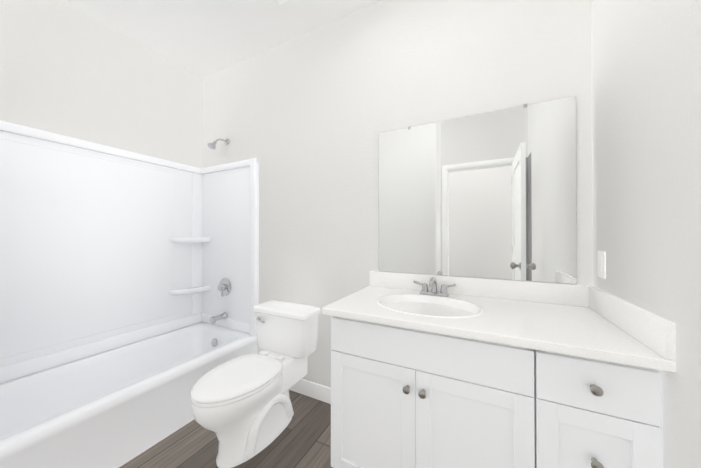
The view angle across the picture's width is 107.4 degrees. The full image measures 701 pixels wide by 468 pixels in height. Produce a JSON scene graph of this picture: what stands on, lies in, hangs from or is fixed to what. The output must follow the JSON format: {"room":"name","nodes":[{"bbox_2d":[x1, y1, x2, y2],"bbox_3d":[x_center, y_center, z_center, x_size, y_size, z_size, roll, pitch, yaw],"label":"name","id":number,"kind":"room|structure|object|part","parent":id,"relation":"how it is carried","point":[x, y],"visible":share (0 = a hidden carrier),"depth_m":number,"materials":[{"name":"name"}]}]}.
{"room":"bathroom","nodes":[
{"label":"bathroom","id":0,"kind":"room"},
{"bbox_2d":[0,0,202,167],"bbox_3d":[-2.195,-0.162,1.195,0.120,2.740,3.280,0,0,27],"label":"wall","id":1,"kind":"structure","parent":0,"point":[67,69],"depth_m":1.81,"materials":[{"name":"white paint"}]},
{"bbox_2d":[63,0,381,78],"bbox_3d":[-0.850,-1.575,0.518,3.140,0.080,3.280,0,0,27],"label":"ceiling","id":2,"kind":"structure","parent":0,"point":[202,39],"depth_m":1.87,"materials":[{"name":"white paint"}]},
{"bbox_2d":[277,0,287,4],"bbox_3d":[-0.399,-1.522,1.501,0.300,0.014,0.300,0,0,27],"label":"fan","id":3,"kind":"object","parent":2,"relation":"attached to","point":[280,2],"visible":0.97,"depth_m":1.68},
{"bbox_2d":[119,390,332,467],"bbox_3d":[-0.850,1.234,0.501,3.140,0.060,3.280,0,0,27],"label":"floor","id":4,"kind":"structure","parent":0,"point":[302,439],"depth_m":1.46,"materials":[{"name":"brown wood"}]},
{"bbox_2d":[0,120,258,467],"bbox_3d":[-1.453,0.166,1.672,0.763,2.090,1.512,0,0,27],"label":"tub","id":5,"kind":"object","parent":4,"relation":"on","point":[129,290],"visible":0.94,"depth_m":1.76,"materials":[{"name":"white plastic"}]},
{"bbox_3d":[-1.454,0.103,1.672,0.763,1.484,1.511,0,0,27],"label":"surround panel","id":6,"kind":"part","parent":5,"relation":"part of","materials":[{"name":"white plastic"}]},
{"bbox_2d":[169,237,210,242],"bbox_3d":[-1.453,0.053,2.338,0.135,0.052,0.300,0,0,27],"label":"shelf","id":7,"kind":"object","parent":5,"relation":"attached to","point":[171,239],"depth_m":2.30,"materials":[{"name":"white plastic"}]},
{"bbox_2d":[169,286,210,294],"bbox_3d":[-1.453,0.513,2.335,0.135,0.052,0.300,0,0,27],"label":"shelf","id":8,"kind":"object","parent":5,"relation":"attached to","point":[176,290],"depth_m":2.32,"materials":[{"name":"white plastic"}]},
{"bbox_3d":[-1.169,0.743,2.279,0.060,0.066,0.138,0,0,27],"label":"spout","id":9,"kind":"part","parent":5,"relation":"part of","materials":[{"name":"silver metal"}]},
{"bbox_2d":[191,300,320,467],"bbox_3d":[-0.549,0.858,1.589,0.470,0.706,0.831,0,0,27],"label":"toilet","id":10,"kind":"object","parent":4,"relation":"on","point":[242,409],"visible":1,"depth_m":1.46,"materials":[{"name":"white ceramic"}]},
{"bbox_3d":[-0.628,0.812,1.435,0.372,0.020,0.480,0,0,27],"label":"seat","id":11,"kind":"part","parent":10,"relation":"part of","materials":[{"name":"white plastic"}]},
{"bbox_3d":[-0.628,0.788,1.435,0.376,0.024,0.484,0,0,27],"label":"seat lid","id":12,"kind":"part","parent":10,"relation":"part of","materials":[{"name":"white plastic"}]},
{"bbox_3d":[-0.446,0.672,1.793,0.440,0.256,0.187,0,0,27],"label":"tank","id":13,"kind":"part","parent":10,"relation":"part of","materials":[{"name":"white ceramic"}]},
{"bbox_3d":[-0.447,0.525,1.791,0.470,0.038,0.210,0,0,27],"label":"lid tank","id":14,"kind":"part","parent":10,"relation":"part of","materials":[{"name":"white ceramic"}]},
{"bbox_2d":[322,271,675,467],"bbox_3d":[0.498,0.721,1.194,1.120,0.976,0.584,0,0,27],"label":"bathroom vanity","id":15,"kind":"object","parent":4,"relation":"on","point":[434,371],"visible":1,"depth_m":0.96,"materials":[{"name":"white paint"}]},
{"bbox_3d":[0.088,0.823,1.132,0.396,0.547,0.019,0,0,27],"label":"door","id":16,"kind":"part","parent":15,"relation":"part of","materials":[{"name":"white paint"}]},
{"bbox_3d":[0.442,0.822,0.952,0.392,0.547,0.019,0,0,27],"label":"door","id":17,"kind":"part","parent":15,"relation":"part of","materials":[{"name":"white paint"}]},
{"bbox_2d":[322,286,674,360],"bbox_3d":[0.500,0.357,1.199,1.120,0.032,0.578,0,0,27],"label":"countertop","id":18,"kind":"structure","parent":15,"relation":"on","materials":[{"name":"stone"}]},
{"bbox_2d":[376,294,484,317],"bbox_3d":[0.366,0.408,1.240,0.498,0.146,0.382,0,0,27],"label":"sink","id":19,"kind":"object","parent":18,"relation":"in","point":[416,305],"depth_m":1.29,"materials":[{"name":"white ceramic"}]},
{"bbox_2d":[413,277,455,296],"bbox_3d":[0.449,0.287,1.403,0.230,0.108,0.148,0,0,27],"label":"faucet","id":20,"kind":"object","parent":18,"relation":"on","point":[432,282],"depth_m":1.42,"materials":[{"name":"silver metal"}]},
{"bbox_3d":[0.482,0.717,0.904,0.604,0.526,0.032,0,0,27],"label":"knob","id":21,"kind":"part","parent":15,"relation":"part of","materials":[{"name":"silver metal"}]},
{"bbox_3d":[0.750,0.468,0.797,0.287,0.152,0.019,0,0,27],"label":"drawer","id":22,"kind":"part","parent":15,"relation":"part of","materials":[{"name":"white paint"}]},
{"bbox_3d":[0.750,0.691,0.796,0.287,0.288,0.019,0,0,27],"label":"drawer","id":23,"kind":"part","parent":15,"relation":"part of","materials":[{"name":"white paint"}]},
{"bbox_2d":[203,0,592,387],"bbox_3d":[-0.132,-0.157,1.918,2.900,2.740,0.120,0,0,27],"label":"wall","id":24,"kind":"structure","parent":0,"point":[307,119],"depth_m":1.76,"materials":[{"name":"white paint"}]},
{"bbox_2d":[289,379,330,403],"bbox_3d":[-0.315,1.158,1.928,1.019,0.110,0.012,0,0,27],"label":"baseboard","id":25,"kind":"structure","parent":24,"relation":"attached to","point":[313,390],"depth_m":1.90,"materials":[{"name":"white paint"}]},
{"bbox_2d":[379,96,576,283],"bbox_3d":[0.632,-0.210,1.458,1.000,0.899,0.006,0,0,27],"label":"mirror","id":26,"kind":"object","parent":24,"relation":"attached to","point":[489,195],"visible":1,"depth_m":1.40,"materials":[{"name":"clear glass"}]},
{"bbox_2d":[369,271,675,359],"bbox_3d":[0.499,0.291,1.197,1.120,0.100,0.582,0,0,27],"label":"backsplash","id":27,"kind":"structure","parent":24,"relation":"attached to","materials":[{"name":"stone"}]},
{"bbox_2d":[591,0,700,467],"bbox_3d":[0.496,-0.170,-0.176,0.120,2.740,3.280,0,0,27],"label":"wall","id":28,"kind":"structure","parent":0,"point":[646,139],"depth_m":0.76,"materials":[{"name":"white paint"}]},
{"bbox_2d":[597,251,605,278],"bbox_3d":[1.078,0.131,1.108,0.009,0.115,0.072,0,0,27],"label":"switch plate","id":29,"kind":"object","parent":28,"relation":"attached to","point":[602,254],"depth_m":1.10,"materials":[{"name":"white plastic"}]},
{"bbox_3d":[1.076,0.131,1.109,0.004,0.065,0.034,0,0,27],"label":"rocker light switch","id":30,"kind":"part","parent":29,"relation":"part of","materials":[{"name":"white plastic"}]}
]}

